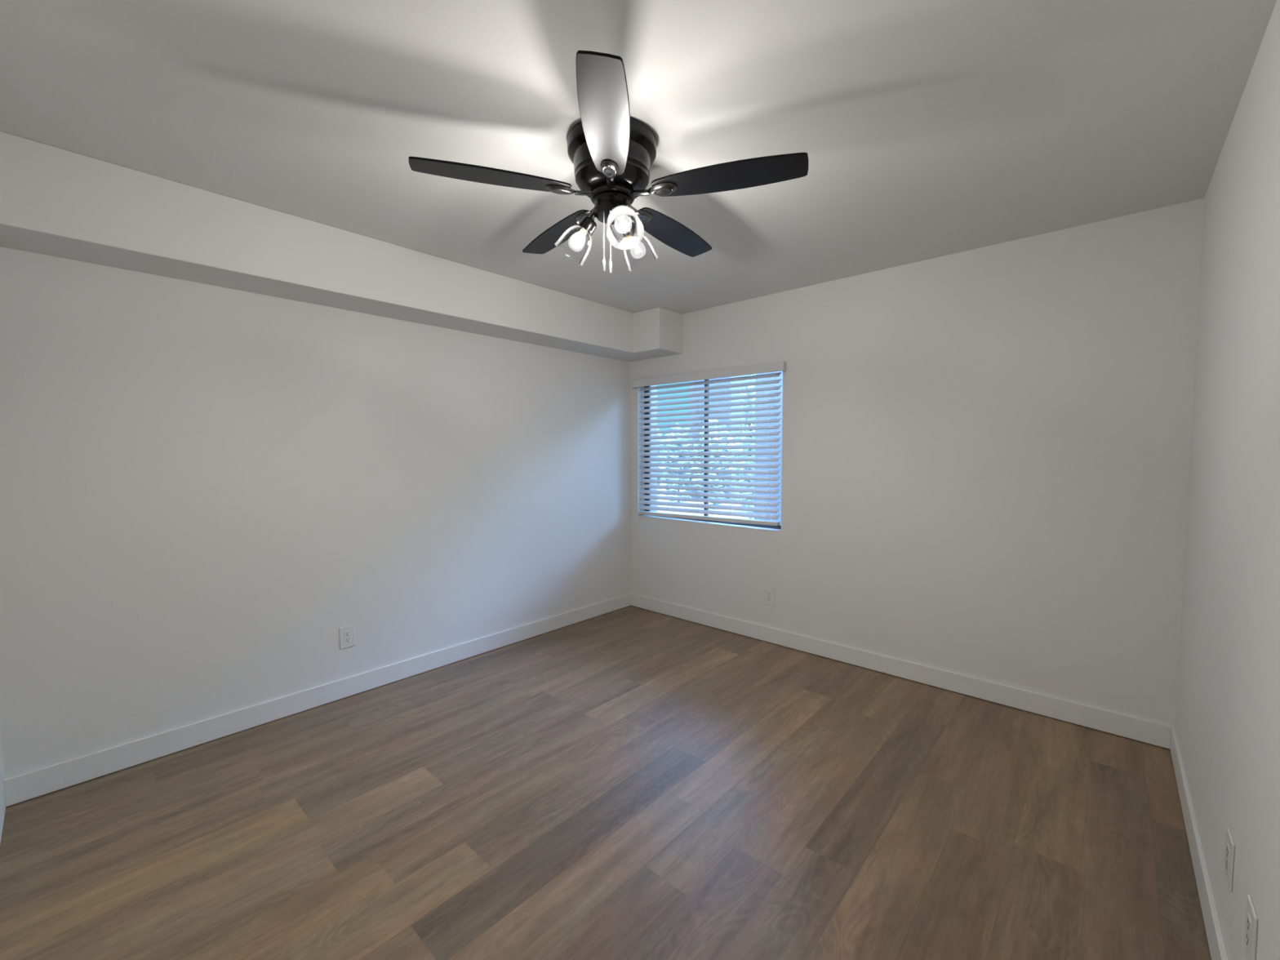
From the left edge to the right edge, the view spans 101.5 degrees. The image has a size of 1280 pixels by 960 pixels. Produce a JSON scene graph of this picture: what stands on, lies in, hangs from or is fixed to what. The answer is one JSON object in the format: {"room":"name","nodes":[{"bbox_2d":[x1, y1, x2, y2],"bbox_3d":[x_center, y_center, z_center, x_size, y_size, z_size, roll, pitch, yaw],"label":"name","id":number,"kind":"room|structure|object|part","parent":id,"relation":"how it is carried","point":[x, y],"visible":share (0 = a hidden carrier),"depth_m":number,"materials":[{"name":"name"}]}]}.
{"room":"empty bedroom","nodes":[
{"label":"empty bedroom","id":0,"kind":"room"},
{"bbox_2d":[0,728,5,843],"bbox_3d":[-1.245,0.102,0.759,3.693,2.440,0.160,3,4,42],"label":"wall","id":1,"kind":"structure","parent":0,"point":[2,804],"depth_m":1.94,"materials":[{"name":"white paint"}]},
{"bbox_2d":[0,246,631,779],"bbox_3d":[-1.270,-0.040,3.366,0.160,2.440,3.687,3,4,42],"label":"wall","id":2,"kind":"structure","parent":0,"point":[202,485],"depth_m":2.56,"materials":[{"name":"white paint"}]},
{"bbox_2d":[4,593,631,806],"bbox_3d":[-1.257,1.127,3.313,0.013,0.106,3.527,3,4,42],"label":"baseboard","id":3,"kind":"structure","parent":2,"relation":"attached to","point":[18,788],"depth_m":2.60,"materials":[{"name":"white"}]},
{"bbox_2d":[0,131,682,361],"bbox_3d":[-1.056,-1.089,3.005,0.568,0.308,3.527,3,4,42],"label":"soffit","id":4,"kind":"object","parent":2,"relation":"attached to","point":[55,202],"depth_m":2.34,"materials":[{"name":"white paint"}]},
{"bbox_2d":[339,624,355,648],"bbox_3d":[-1.622,0.869,2.897,0.007,0.121,0.079,3,4,42],"label":"power outlet","id":5,"kind":"object","parent":2,"relation":"attached to","point":[347,633],"visible":1,"depth_m":2.89,"materials":[{"name":"white plastic"}]},
{"bbox_2d":[344,630,351,643],"bbox_3d":[-1.620,0.869,2.896,0.002,0.067,0.034,3,4,42],"label":"receptacle","id":6,"kind":"object","parent":5,"relation":"attached to","point":[347,633],"depth_m":2.90,"materials":[{"name":"white plastic"}]},
{"bbox_2d":[0,605,1211,959],"bbox_3d":[-0.055,1.246,2.141,3.413,0.001,3.707,3,4,42],"label":"floor","id":7,"kind":"structure","parent":0,"point":[630,782],"depth_m":1.88,"materials":[{"name":"wood"}]},
{"bbox_2d":[0,0,1276,314],"bbox_3d":[-0.014,-1.269,2.055,3.693,0.150,3.847,3,4,42],"label":"ceiling","id":8,"kind":"structure","parent":0,"point":[926,129],"depth_m":1.65,"materials":[{"name":"white paint"}]},
{"bbox_2d":[408,50,808,273],"bbox_3d":[-0.089,-0.954,1.874,1.263,0.458,1.245,3,4,42],"label":"ceiling fan","id":9,"kind":"object","parent":8,"relation":"hanging from","point":[612,153],"visible":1,"depth_m":1.72,"materials":[{"name":"black metal"}]},
{"bbox_3d":[-0.479,-0.992,1.708,0.506,0.025,0.135,-1,3,-18],"label":"fan blade","id":10,"kind":"part","parent":9,"relation":"part of","materials":[{"name":"black wood"}]},
{"bbox_3d":[-0.337,-1.017,2.159,0.135,0.025,0.506,-2,4,-36],"label":"fan blade","id":11,"kind":"part","parent":9,"relation":"part of","materials":[{"name":"black wood"}]},
{"bbox_3d":[-0.242,-0.845,1.872,0.133,0.143,0.126,3,4,42],"label":"lamp shade","id":12,"kind":"part","parent":9,"relation":"part of","materials":[{"name":"clear glass"}]},
{"bbox_3d":[-0.185,-0.914,1.856,0.079,0.086,0.066,3,4,42],"label":"light arm","id":13,"kind":"part","parent":9,"relation":"part of","materials":[{"name":"black metal"}]},
{"bbox_3d":[-0.094,-0.978,1.433,0.135,0.025,0.506,0,3,0],"label":"fan blade","id":14,"kind":"part","parent":9,"relation":"part of","materials":[{"name":"black wood"}]},
{"bbox_3d":[-0.124,-0.842,1.799,0.003,0.158,0.003,3,4,42],"label":"pull chain","id":15,"kind":"part","parent":9,"relation":"part of","materials":[{"name":"silver metal"}]},
{"bbox_3d":[-0.073,-0.909,1.755,0.079,0.086,0.066,3,4,42],"label":"light arm","id":16,"kind":"part","parent":9,"relation":"part of","materials":[{"name":"black metal"}]},
{"bbox_3d":[-0.054,-0.836,1.703,0.133,0.143,0.126,3,4,42],"label":"lamp shade","id":17,"kind":"part","parent":9,"relation":"part of","materials":[{"name":"clear glass"}]},
{"bbox_3d":[-0.039,-0.917,1.905,0.060,0.086,0.082,3,4,42],"label":"light arm","id":18,"kind":"part","parent":9,"relation":"part of","materials":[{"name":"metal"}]},
{"bbox_3d":[-0.001,-0.850,1.950,0.121,0.143,0.137,3,4,42],"label":"lamp shade","id":19,"kind":"part","parent":9,"relation":"part of","materials":[{"name":"clear glass"}]},
{"bbox_3d":[0.137,-1.018,2.163,0.135,0.025,0.506,2,4,36],"label":"fan blade","id":20,"kind":"part","parent":9,"relation":"part of","materials":[{"name":"black wood"}]},
{"bbox_3d":[0.287,-0.994,1.714,0.506,0.025,0.135,1,3,18],"label":"fan blade","id":21,"kind":"part","parent":9,"relation":"part of","materials":[{"name":"black wood"}]},
{"bbox_2d":[630,198,1204,727],"bbox_3d":[1.223,-0.053,3.494,3.373,2.440,0.160,3,4,42],"label":"wall","id":22,"kind":"structure","parent":0,"point":[986,450],"depth_m":2.82,"materials":[{"name":"white paint"}]},
{"bbox_2d":[637,515,781,532],"bbox_3d":[0.507,0.335,4.108,1.348,0.008,0.089,3,4,42],"label":"trim","id":23,"kind":"structure","parent":22,"relation":"attached to","point":[642,516],"depth_m":4.01,"materials":[{"name":"white paint"}]},
{"bbox_2d":[644,379,781,528],"bbox_3d":[0.556,-0.251,4.131,1.342,1.164,0.060,3,4,42],"label":"window","id":24,"kind":"structure","parent":22,"relation":"in","point":[708,384],"depth_m":4.16,"materials":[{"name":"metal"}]},
{"bbox_3d":[0.299,-0.262,4.341,0.630,1.140,0.018,3,4,42],"label":"sash","id":25,"kind":"part","parent":24,"relation":"part of","materials":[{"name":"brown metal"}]},
{"bbox_2d":[631,361,786,525],"bbox_3d":[0.479,-0.253,4.051,1.402,1.149,0.092,3,4,42],"label":"window blind","id":26,"kind":"object","parent":24,"relation":"attached to","point":[779,366],"visible":1,"depth_m":3.98,"materials":[{"name":"white plastic"}]},
{"bbox_3d":[0.467,-0.256,4.089,0.002,1.077,0.051,3,4,42],"label":"ladder cord","id":27,"kind":"part","parent":26,"relation":"part of","materials":[{"name":"white fabric"}]},
{"bbox_3d":[0.489,0.295,4.100,1.300,0.049,0.050,3,4,42],"label":"rail","id":28,"kind":"part","parent":26,"relation":"part of","materials":[{"name":"white plastic"}]},
{"bbox_3d":[0.690,-0.248,3.888,0.002,1.071,0.051,3,4,42],"label":"ladder cord","id":29,"kind":"part","parent":26,"relation":"part of","materials":[{"name":"white fabric"}]},
{"bbox_3d":[0.920,-0.240,3.681,0.002,1.066,0.051,3,4,42],"label":"ladder cord","id":30,"kind":"part","parent":26,"relation":"part of","materials":[{"name":"white fabric"}]},
{"bbox_3d":[0.783,-0.241,3.940,0.700,1.140,0.018,3,4,42],"label":"sash","id":31,"kind":"part","parent":24,"relation":"part of","materials":[{"name":"brown metal"}]},
{"bbox_2d":[764,586,774,605],"bbox_3d":[0.918,0.825,3.706,0.079,0.121,0.007,3,4,42],"label":"power outlet","id":32,"kind":"object","parent":22,"relation":"attached to","point":[769,593],"visible":1,"depth_m":3.70,"materials":[{"name":"white plastic"}]},
{"bbox_2d":[767,591,771,601],"bbox_3d":[0.916,0.825,3.704,0.034,0.067,0.002,3,4,42],"label":"receptacle","id":33,"kind":"object","parent":32,"relation":"attached to","point":[769,593],"depth_m":3.70,"materials":[{"name":"white plastic"}]},
{"bbox_2d":[631,593,1171,749],"bbox_3d":[1.168,1.112,3.493,3.347,0.106,0.013,3,4,42],"label":"baseboard","id":34,"kind":"structure","parent":22,"relation":"attached to","point":[1154,733],"depth_m":2.98,"materials":[{"name":"white"}]},
{"bbox_2d":[1175,0,1279,959],"bbox_3d":[1.355,0.083,1.005,0.160,2.440,3.687,3,4,42],"label":"wall","id":35,"kind":"structure","parent":0,"point":[1228,712],"depth_m":1.39,"materials":[{"name":"white paint"}]},
{"bbox_2d":[1169,725,1228,959],"bbox_3d":[1.240,1.244,1.067,0.013,0.106,3.527,3,4,42],"label":"baseboard","id":36,"kind":"structure","parent":35,"relation":"attached to","point":[1217,948],"depth_m":1.62,"materials":[{"name":"white"}]},
{"bbox_2d":[1224,827,1235,892],"bbox_3d":[1.475,0.949,1.308,0.007,0.121,0.079,3,4,42],"label":"power outlet","id":37,"kind":"object","parent":35,"relation":"attached to","point":[1230,846],"visible":1,"depth_m":1.29,"materials":[{"name":"white plastic"}]},
{"bbox_2d":[1225,842,1230,875],"bbox_3d":[1.473,0.949,1.310,0.002,0.067,0.034,3,4,42],"label":"receptacle","id":38,"kind":"object","parent":37,"relation":"attached to","point":[1228,844],"depth_m":1.30,"materials":[{"name":"white plastic"}]},
{"bbox_2d":[1244,894,1257,959],"bbox_3d":[1.294,0.961,1.108,0.007,0.121,0.079,3,4,42],"label":"power outlet","id":39,"kind":"object","parent":35,"relation":"attached to","point":[1251,919],"visible":1,"depth_m":1.10,"materials":[{"name":"white plastic"}]},
{"bbox_2d":[1245,912,1251,952],"bbox_3d":[1.292,0.960,1.109,0.002,0.067,0.034,3,4,42],"label":"receptacle","id":40,"kind":"object","parent":39,"relation":"attached to","point":[1248,926],"depth_m":1.11,"materials":[{"name":"white plastic"}]},
{"label":"outside","id":41,"kind":"structure","parent":0,"visible":0},
{"bbox_2d":[657,478,754,519],"bbox_3d":[11.372,0.655,15.838,30.000,0.130,48.000,3,4,42],"label":"ground","id":42,"kind":"structure","parent":41,"point":[732,504],"depth_m":13.62,"materials":[{"name":"grey"}]},
{"bbox_2d":[650,385,657,511],"bbox_3d":[0.088,-0.328,6.551,0.240,2.900,0.260,3,4,42],"label":"patio column","id":43,"kind":"structure","parent":42,"relation":"on","point":[654,390],"depth_m":6.51,"materials":[{"name":"grey"}]},
{"bbox_2d":[657,428,664,495],"bbox_3d":[0.174,-0.522,14.942,1.222,2.373,1.098,3,4,42],"label":"rounded bush","id":44,"kind":"object","parent":42,"relation":"on","point":[658,434],"visible":0.05,"depth_m":14.87,"materials":[{"name":"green plant"}]},
{"bbox_2d":[657,426,698,502],"bbox_3d":[1.051,-0.414,14.174,1.189,2.237,1.136,3,4,42],"label":"rounded bush","id":45,"kind":"object","parent":42,"relation":"on","point":[677,433],"visible":0.35,"depth_m":14.01,"materials":[{"name":"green plant"}]},
{"bbox_2d":[691,419,734,505],"bbox_3d":[1.893,-0.410,13.423,1.185,2.339,1.166,3,4,42],"label":"rounded bush","id":46,"kind":"object","parent":42,"relation":"on","point":[709,420],"visible":0.29,"depth_m":13.24,"materials":[{"name":"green plant"}]},
{"bbox_2d":[688,373,755,500],"bbox_3d":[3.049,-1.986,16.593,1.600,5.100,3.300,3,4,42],"label":"neighbouring house","id":47,"kind":"structure","parent":42,"relation":"on","point":[738,381],"depth_m":15.35,"materials":[{"name":"grey"}]},
{"bbox_2d":[728,424,754,506],"bbox_3d":[2.745,-0.341,12.639,1.203,2.250,1.111,3,4,42],"label":"rounded bush","id":48,"kind":"object","parent":42,"relation":"on","point":[735,450],"visible":0.02,"depth_m":12.63,"materials":[{"name":"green plant"}]},
{"bbox_2d":[737,373,755,519],"bbox_3d":[1.274,-0.153,6.096,0.285,2.596,0.295,1,3,12],"label":"bush","id":49,"kind":"object","parent":42,"relation":"on","point":[753,380],"visible":0.21,"depth_m":6.05,"materials":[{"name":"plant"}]},
{"bbox_3d":[1.279,0.169,6.111,0.071,1.951,0.060,3,4,42],"label":"stem","id":50,"kind":"part","parent":49,"relation":"part of","materials":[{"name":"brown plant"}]},
{"bbox_2d":[754,370,782,524],"bbox_3d":[1.435,-0.267,5.373,0.500,2.900,0.310,3,4,42],"label":"patio column","id":51,"kind":"structure","parent":42,"relation":"on","point":[780,396],"depth_m":5.30,"materials":[{"name":"grey"}]}
]}

